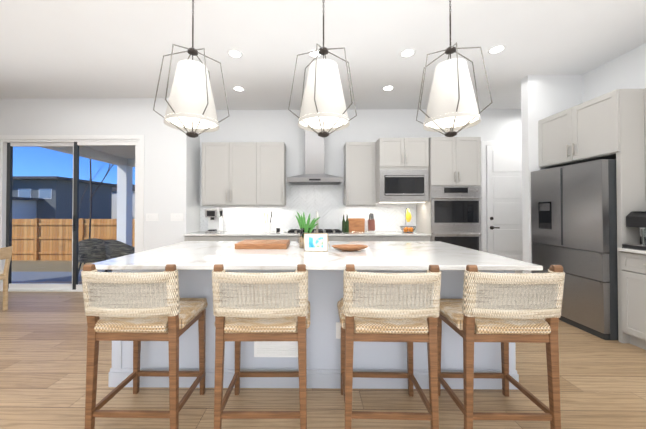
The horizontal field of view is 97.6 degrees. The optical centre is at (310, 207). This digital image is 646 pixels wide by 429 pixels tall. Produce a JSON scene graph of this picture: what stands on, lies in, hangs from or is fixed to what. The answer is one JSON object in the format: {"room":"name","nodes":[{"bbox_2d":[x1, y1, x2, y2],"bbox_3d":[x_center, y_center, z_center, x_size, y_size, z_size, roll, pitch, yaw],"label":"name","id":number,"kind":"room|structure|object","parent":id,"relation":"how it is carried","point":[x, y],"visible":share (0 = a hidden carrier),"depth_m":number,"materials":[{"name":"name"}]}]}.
{"room":"kitchen","nodes":[
{"label":"kitchen","id":0,"kind":"room"},
{"bbox_2d":[0,98,191,250],"bbox_3d":[-3.972,-0.210,4.518,4.030,3.050,0.120,0,-1,1],"label":"wall","id":1,"kind":"structure","parent":0,"point":[172,170],"depth_m":4.46,"materials":[{"name":"paint"}]},
{"bbox_2d":[0,135,143,291],"bbox_3d":[-3.802,0.083,4.505,2.360,2.465,0.127,0,-1,1],"label":"sliding glass door","id":2,"kind":"structure","parent":1,"relation":"attached to","point":[75,142],"depth_m":4.48,"materials":[{"name":"clear glass"}]},
{"bbox_2d":[146,213,158,220],"bbox_3d":[-2.488,0.144,4.434,0.200,0.120,0.010,0,-1,1],"label":"switch plate","id":3,"kind":"object","parent":1,"relation":"attached to","point":[155,216],"depth_m":4.43,"materials":[{"name":"white plastic"}]},
{"bbox_2d":[171,213,183,220],"bbox_3d":[-2.098,0.144,4.430,0.200,0.120,0.010,0,-1,1],"label":"switch plate","id":4,"kind":"object","parent":1,"relation":"attached to","point":[174,216],"depth_m":4.43,"materials":[{"name":"white plastic"}]},
{"bbox_2d":[192,132,199,231],"bbox_3d":[-2.015,-0.207,4.755,0.120,3.050,0.390,0,-1,1],"label":"wall","id":5,"kind":"structure","parent":0,"point":[195,141],"depth_m":4.83,"materials":[{"name":"paint"}]},
{"bbox_2d":[0,281,645,428],"bbox_3d":[-0.620,1.326,0.925,11.040,0.100,8.270,0,-1,1],"label":"floor","id":6,"kind":"structure","parent":0,"point":[43,348],"depth_m":1.96,"materials":[{"name":"brown wood"}]},
{"bbox_2d":[0,246,12,309],"bbox_3d":[-4.078,0.898,3.398,0.499,0.810,0.460,0,-1,-4],"label":"dining chair","id":7,"kind":"object","parent":6,"relation":"on","point":[6,253],"visible":1,"depth_m":3.60,"materials":[{"name":"brown wood"}]},
{"bbox_2d":[81,264,207,428],"bbox_3d":[-0.988,0.797,1.745,0.547,0.976,0.553,0,-1,1],"label":"stool","id":8,"kind":"object","parent":6,"relation":"on","point":[136,308],"visible":1,"depth_m":1.55,"materials":[{"name":"brown wood"}]},
{"bbox_2d":[184,236,255,241],"bbox_3d":[-1.394,0.875,4.646,1.119,0.884,0.608,0,-1,1],"label":"base cabinet","id":9,"kind":"object","parent":6,"relation":"on","point":[186,238],"depth_m":4.35,"materials":[{"name":"grey wood"}]},
{"bbox_2d":[183,231,430,235],"bbox_3d":[-0.061,0.417,4.627,3.786,0.030,0.633,0,-1,1],"label":"countertop","id":10,"kind":"structure","parent":9,"relation":"on","point":[275,233],"depth_m":4.43,"materials":[{"name":"stone"}]},
{"bbox_2d":[205,209,222,232],"bbox_3d":[-1.610,0.212,4.700,0.190,0.380,0.304,0,-1,1],"label":"coffee maker","id":11,"kind":"object","parent":10,"relation":"on","point":[215,220],"visible":1,"depth_m":4.69,"materials":[{"name":"white plastic"}]},
{"bbox_2d":[264,211,271,231],"bbox_3d":[-0.715,0.226,4.719,0.154,0.353,0.124,0,-1,1],"label":"utensil crock","id":12,"kind":"object","parent":10,"relation":"on","point":[268,226],"visible":1,"depth_m":4.68,"materials":[{"name":"white ceramic"}]},
{"bbox_2d":[276,227,284,232],"bbox_3d":[-0.495,0.359,4.634,0.169,0.085,0.199,0,-1,1],"label":"canisters","id":13,"kind":"object","parent":10,"relation":"on","point":[279,230],"visible":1,"depth_m":4.67,"materials":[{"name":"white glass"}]},
{"bbox_2d":[286,229,343,233],"bbox_3d":[0.064,0.378,4.634,0.900,0.046,0.500,0,-1,1],"label":"cooktop","id":14,"kind":"object","parent":10,"relation":"in","point":[328,231],"visible":0.71,"depth_m":4.43,"materials":[{"name":"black metal"}]},
{"bbox_2d":[342,215,348,231],"bbox_3d":[0.580,0.257,4.741,0.123,0.290,0.060,0,-1,-18],"label":"oil bottles","id":15,"kind":"object","parent":10,"relation":"on","point":[345,226],"visible":0.98,"depth_m":4.72,"materials":[{"name":"green glass"}]},
{"bbox_2d":[348,218,364,230],"bbox_3d":[0.776,0.292,4.870,0.300,0.229,0.056,0,-1,1],"label":"leaning board","id":16,"kind":"object","parent":10,"relation":"on","point":[356,224],"visible":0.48,"depth_m":4.86,"materials":[{"name":"brown wood"}]},
{"bbox_2d":[368,213,374,230],"bbox_3d":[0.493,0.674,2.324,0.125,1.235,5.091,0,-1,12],"label":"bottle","id":17,"kind":"object","parent":10,"relation":"on","point":[371,223],"visible":1,"depth_m":4.70,"materials":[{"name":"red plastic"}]},
{"bbox_2d":[400,208,415,232],"bbox_3d":[1.594,0.199,4.642,0.248,0.404,0.248,0,-1,1],"label":"fruit bowl","id":18,"kind":"object","parent":10,"relation":"on","point":[408,216],"visible":1,"depth_m":4.60,"materials":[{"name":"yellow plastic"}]},
{"bbox_2d":[212,264,309,428],"bbox_3d":[-0.277,0.797,1.739,0.547,0.976,0.553,0,-1,0],"label":"stool","id":19,"kind":"object","parent":6,"relation":"on","point":[261,307],"visible":1,"depth_m":1.54,"materials":[{"name":"brown wood"}]},
{"bbox_2d":[256,236,291,240],"bbox_3d":[-0.646,0.875,4.639,0.642,0.884,0.608,0,-1,1],"label":"base cabinet","id":20,"kind":"object","parent":6,"relation":"on","point":[257,237],"depth_m":4.34,"materials":[{"name":"grey wood"}]},
{"bbox_2d":[108,270,518,389],"bbox_3d":[0.016,0.853,2.644,2.932,0.884,1.241,0,-1,1],"label":"kitchen island","id":21,"kind":"object","parent":6,"relation":"on","point":[323,339],"visible":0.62,"depth_m":2.03,"materials":[{"name":"white wood"}]},
{"bbox_2d":[92,241,542,269],"bbox_3d":[0.015,0.394,2.559,2.960,0.030,1.470,0,-1,1],"label":"island countertop","id":22,"kind":"structure","parent":21,"relation":"on","point":[373,255],"depth_m":2.09,"materials":[{"name":"stone"}]},
{"bbox_2d":[235,240,289,248],"bbox_3d":[-0.463,0.356,2.794,0.480,0.050,0.390,0,-1,1],"label":"cutting board","id":23,"kind":"object","parent":22,"relation":"on","point":[264,244],"visible":1,"depth_m":2.60,"materials":[{"name":"brown wood"}]},
{"bbox_2d":[295,212,319,247],"bbox_3d":[-0.030,0.206,2.704,0.241,0.348,0.186,0,-1,1],"label":"potted plant","id":24,"kind":"object","parent":22,"relation":"on","point":[305,227],"visible":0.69,"depth_m":2.68,"materials":[{"name":"green plant"}]},
{"bbox_2d":[304,233,329,250],"bbox_3d":[0.059,0.301,2.514,0.236,0.158,0.106,0,-1,1],"label":"tablet","id":25,"kind":"object","parent":22,"relation":"on","point":[316,241],"visible":1,"depth_m":2.48,"materials":[{"name":"white metal"}]},
{"bbox_2d":[332,244,367,250],"bbox_3d":[0.344,0.356,2.512,0.330,0.043,0.205,0,-1,1],"label":"bowl","id":26,"kind":"object","parent":22,"relation":"on","point":[348,247],"visible":1,"depth_m":2.47,"materials":[{"name":"brown wood"}]},
{"bbox_2d":[292,236,351,240],"bbox_3d":[0.067,0.875,4.633,1.047,0.884,0.608,0,-1,1],"label":"base cabinet","id":27,"kind":"object","parent":6,"relation":"on","point":[294,238],"depth_m":4.34,"materials":[{"name":"grey wood"}]},
{"bbox_2d":[352,236,387,240],"bbox_3d":[0.812,0.875,4.626,0.707,0.884,0.608,0,-1,1],"label":"base cabinet","id":28,"kind":"object","parent":6,"relation":"on","point":[354,238],"depth_m":4.33,"materials":[{"name":"grey wood"}]},
{"bbox_2d":[337,264,440,428],"bbox_3d":[0.447,0.797,1.732,0.547,0.976,0.553,0,-1,2],"label":"stool","id":29,"kind":"object","parent":6,"relation":"on","point":[367,312],"visible":1,"depth_m":1.53,"materials":[{"name":"brown wood"}]},
{"bbox_2d":[388,233,431,240],"bbox_3d":[1.433,0.875,4.620,0.799,0.884,0.608,0,-1,1],"label":"base cabinet","id":30,"kind":"object","parent":6,"relation":"on","point":[390,238],"depth_m":4.33,"materials":[{"name":"grey wood"}]},
{"bbox_2d":[416,137,481,250],"bbox_3d":[2.214,0.116,4.605,0.760,2.400,0.641,0,-1,1],"label":"tall cabinet","id":31,"kind":"object","parent":6,"relation":"on","point":[440,177],"depth_m":4.30,"materials":[{"name":"grey wood"}]},
{"bbox_2d":[437,265,564,428],"bbox_3d":[1.102,0.797,1.726,0.547,0.976,0.553,0,-1,1],"label":"stool","id":32,"kind":"object","parent":6,"relation":"on","point":[491,307],"visible":0.92,"depth_m":1.54,"materials":[{"name":"brown wood"}]},
{"bbox_2d":[531,159,617,339],"bbox_3d":[3.199,0.414,3.216,0.700,1.775,0.908,0,-1,1],"label":"refrigerator","id":33,"kind":"object","parent":6,"relation":"on","point":[574,221],"visible":0.79,"depth_m":2.98,"materials":[{"name":"silver metal"}]},
{"bbox_2d":[618,251,645,349],"bbox_3d":[3.255,0.850,2.353,0.573,0.884,0.710,0,-1,1],"label":"base cabinet","id":34,"kind":"object","parent":6,"relation":"on","point":[631,266],"depth_m":2.62,"materials":[{"name":"grey wood"}]},
{"bbox_2d":[617,248,645,253],"bbox_3d":[3.235,0.387,1.899,0.603,0.030,1.629,0,-1,1],"label":"countertop","id":35,"kind":"structure","parent":34,"relation":"on","point":[632,250],"depth_m":2.58,"materials":[{"name":"stone"}]},
{"bbox_2d":[622,211,645,250],"bbox_3d":[3.218,0.179,2.587,0.495,0.400,0.230,0,-1,1],"label":"espresso machine","id":36,"kind":"object","parent":35,"relation":"on","point":[635,218],"visible":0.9,"depth_m":2.61,"materials":[{"name":"black plastic"}]},
{"bbox_2d":[0,0,645,109],"bbox_3d":[-0.620,-1.834,0.960,11.040,0.120,8.270,0,-1,1],"label":"ceiling","id":37,"kind":"structure","parent":0,"point":[84,48],"depth_m":3.01,"materials":[{"name":"paint"}]},
{"bbox_2d":[153,0,228,137],"bbox_3d":[-0.958,-1.165,2.291,0.559,1.186,0.559,0,-1,1],"label":"pendant light","id":38,"kind":"object","parent":37,"relation":"hanging from","point":[191,110],"visible":1,"depth_m":2.18,"materials":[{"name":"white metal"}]},
{"bbox_2d":[227,49,242,57],"bbox_3d":[-0.859,-1.745,3.206,0.178,0.006,0.178,1,-1,-44],"label":"recessed light","id":39,"kind":"object","parent":37,"relation":"in","point":[233,53],"depth_m":3.19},
{"bbox_2d":[233,86,244,91],"bbox_3d":[-1.051,-1.735,4.118,0.178,0.006,0.178,0,-1,-8],"label":"recessed light","id":40,"kind":"object","parent":37,"relation":"in","point":[237,88],"depth_m":4.10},
{"bbox_2d":[308,49,321,57],"bbox_3d":[0.051,-1.745,3.198,0.178,0.006,0.178,1,-1,-44],"label":"recessed light","id":41,"kind":"object","parent":37,"relation":"in","point":[312,55],"depth_m":3.21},
{"bbox_2d":[288,0,356,137],"bbox_3d":[0.102,-1.165,2.281,0.559,1.186,0.559,0,-1,1],"label":"pendant light","id":42,"kind":"object","parent":37,"relation":"hanging from","point":[323,111],"visible":1,"depth_m":2.16,"materials":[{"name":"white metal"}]},
{"bbox_2d":[382,85,393,90],"bbox_3d":[1.119,-1.735,4.098,0.178,0.006,0.178,0,-1,-8],"label":"recessed light","id":43,"kind":"object","parent":37,"relation":"in","point":[386,88],"depth_m":4.10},
{"bbox_2d":[399,48,415,57],"bbox_3d":[1.090,-1.745,3.188,0.178,0.006,0.178,1,-1,-44],"label":"recessed light","id":44,"kind":"object","parent":37,"relation":"in","point":[405,53],"depth_m":3.19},
{"bbox_2d":[416,0,492,136],"bbox_3d":[1.122,-1.165,2.271,0.559,1.186,0.559,0,-1,1],"label":"pendant light","id":45,"kind":"object","parent":37,"relation":"hanging from","point":[452,107],"visible":1,"depth_m":2.16,"materials":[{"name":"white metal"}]},
{"bbox_2d":[487,45,505,53],"bbox_3d":[2.050,-1.746,3.119,0.178,0.006,0.178,0,-1,-8],"label":"recessed light","id":46,"kind":"object","parent":37,"relation":"in","point":[499,48],"depth_m":3.11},
{"bbox_2d":[200,109,519,206],"bbox_3d":[1.432,-0.204,4.998,7.010,3.050,0.120,0,-1,1],"label":"wall","id":47,"kind":"structure","parent":0,"point":[369,125],"depth_m":4.96,"materials":[{"name":"paint"}]},
{"bbox_2d":[202,142,259,204],"bbox_3d":[-1.311,-0.567,4.801,0.967,1.030,0.328,0,-1,1],"label":"upper cabinet","id":48,"kind":"object","parent":47,"relation":"attached to","point":[230,170],"depth_m":4.64,"materials":[{"name":"grey wood"}]},
{"bbox_2d":[260,142,285,204],"bbox_3d":[-0.691,-0.567,4.796,0.513,1.030,0.328,0,-1,1],"label":"upper cabinet","id":49,"kind":"object","parent":47,"relation":"attached to","point":[272,154],"depth_m":4.64,"materials":[{"name":"grey wood"}]},
{"bbox_2d":[200,185,415,230],"bbox_3d":[-0.058,0.000,4.941,3.782,0.808,0.015,0,-1,1],"label":"tile backsplash","id":50,"kind":"structure","parent":47,"relation":"attached to","point":[326,202],"depth_m":4.94,"materials":[{"name":"tile"}]},
{"bbox_2d":[287,130,342,184],"bbox_3d":[0.065,-1.070,4.708,0.880,1.322,0.501,0,-1,1],"label":"range hood","id":51,"kind":"object","parent":47,"relation":"attached to","point":[314,174],"visible":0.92,"depth_m":4.65,"materials":[{"name":"silver metal"}]},
{"bbox_2d":[344,142,371,204],"bbox_3d":[0.818,-0.567,4.782,0.491,1.030,0.328,0,-1,1],"label":"upper cabinet","id":52,"kind":"object","parent":47,"relation":"attached to","point":[357,155],"depth_m":4.62,"materials":[{"name":"grey wood"}]},
{"bbox_2d":[372,138,427,204],"bbox_3d":[1.412,-0.587,4.644,0.820,0.993,0.594,0,-1,1],"label":"upper cabinet","id":53,"kind":"object","parent":47,"relation":"attached to","point":[399,165],"depth_m":4.36,"materials":[{"name":"grey wood"}]},
{"bbox_2d":[380,202,424,202],"bbox_3d":[0.014,-0.066,4.605,3.560,0.048,0.290,0,-1,1],"label":"under-cabinet light strip","id":54,"kind":"object","parent":53,"relation":"attached to","point":[402,202],"visible":0.33,"depth_m":4.45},
{"bbox_2d":[481,141,522,272],"bbox_3d":[3.501,0.077,4.876,1.080,2.485,0.075,0,-1,1],"label":"door","id":55,"kind":"structure","parent":47,"relation":"in","point":[501,196],"depth_m":4.88,"materials":[{"name":"white wood"}]},
{"bbox_2d":[520,75,579,272],"bbox_3d":[3.199,-0.218,3.752,0.695,3.050,0.120,0,-1,1],"label":"wall","id":56,"kind":"structure","parent":0,"point":[542,96],"depth_m":3.71,"materials":[{"name":"paint"}]},
{"bbox_2d":[580,43,645,103],"bbox_3d":[3.590,-0.255,0.363,0.150,3.050,6.890,0,-1,1],"label":"wall","id":57,"kind":"structure","parent":0,"point":[628,70],"depth_m":3.27,"materials":[{"name":"paint"}]},
{"bbox_2d":[538,89,645,167],"bbox_3d":[3.260,-0.839,3.213,0.578,0.620,0.966,0,-1,1],"label":"upper cabinet","id":58,"kind":"object","parent":57,"relation":"attached to","point":[611,125],"depth_m":2.94,"materials":[{"name":"grey wood"}]},
{"bbox_2d":[642,88,645,199],"bbox_3d":[3.376,-0.619,2.286,0.328,1.080,0.875,0,-1,1],"label":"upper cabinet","id":59,"kind":"object","parent":57,"relation":"attached to","point":[643,90],"depth_m":2.72,"materials":[{"name":"white wood"}]},
{"label":"outside","id":60,"kind":"structure","parent":0,"visible":0},
{"bbox_2d":[12,260,95,271],"bbox_3d":[-39.450,2.470,62.842,140.000,0.910,114.840,0,-1,1],"label":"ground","id":61,"kind":"structure","parent":60,"point":[22,267],"depth_m":8.68,"materials":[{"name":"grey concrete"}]},
{"bbox_2d":[11,269,111,280],"bbox_3d":[-4.768,1.548,6.082,5.409,0.370,3.029,0,-1,1],"label":"patio slab","id":62,"kind":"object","parent":61,"relation":"on","point":[43,276],"depth_m":5.60,"materials":[{"name":"concrete"}]},
{"bbox_2d":[42,146,134,245],"bbox_3d":[-3.509,-0.108,6.038,2.889,2.960,2.929,0,-1,1],"label":"patio cover","id":63,"kind":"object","parent":62,"relation":"on","point":[126,172],"depth_m":7.18,"materials":[{"name":"white paint"}]},
{"bbox_2d":[78,238,134,273],"bbox_3d":[-3.363,0.966,5.780,2.318,0.793,1.618,0,-1,1],"label":"patio furniture","id":64,"kind":"object","parent":62,"relation":"on","point":[93,248],"depth_m":5.21,"materials":[{"name":"grey wicker"}]},
{"bbox_2d":[12,176,116,218],"bbox_3d":[-38.516,-0.627,39.435,14.100,6.550,16.100,0,-1,1],"label":"house","id":65,"kind":"structure","parent":61,"relation":"on","point":[99,195],"depth_m":36.32,"materials":[{"name":"paint"}]},
{"bbox_2d":[12,218,134,260],"bbox_3d":[-19.915,1.386,12.356,80.100,1.870,0.115,0,-1,1],"label":"fence","id":66,"kind":"object","parent":61,"relation":"on","point":[39,233],"depth_m":12.30,"materials":[{"name":"brown wood"}]},
{"bbox_2d":[67,159,113,238],"bbox_3d":[-9.619,-1.705,10.147,7.218,7.565,1.894,0,-1,1],"label":"trees","id":67,"kind":"object","parent":61,"relation":"on","point":[90,199],"depth_m":9.34,"materials":[{"name":"brown plant"}]},
{"bbox_2d":[132,184,134,218],"bbox_3d":[-29.415,-0.837,61.256,21.100,7.450,19.100,0,-1,1],"label":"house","id":68,"kind":"structure","parent":61,"relation":"on","point":[133,186],"depth_m":52.22,"materials":[{"name":"white paint"}]}
]}

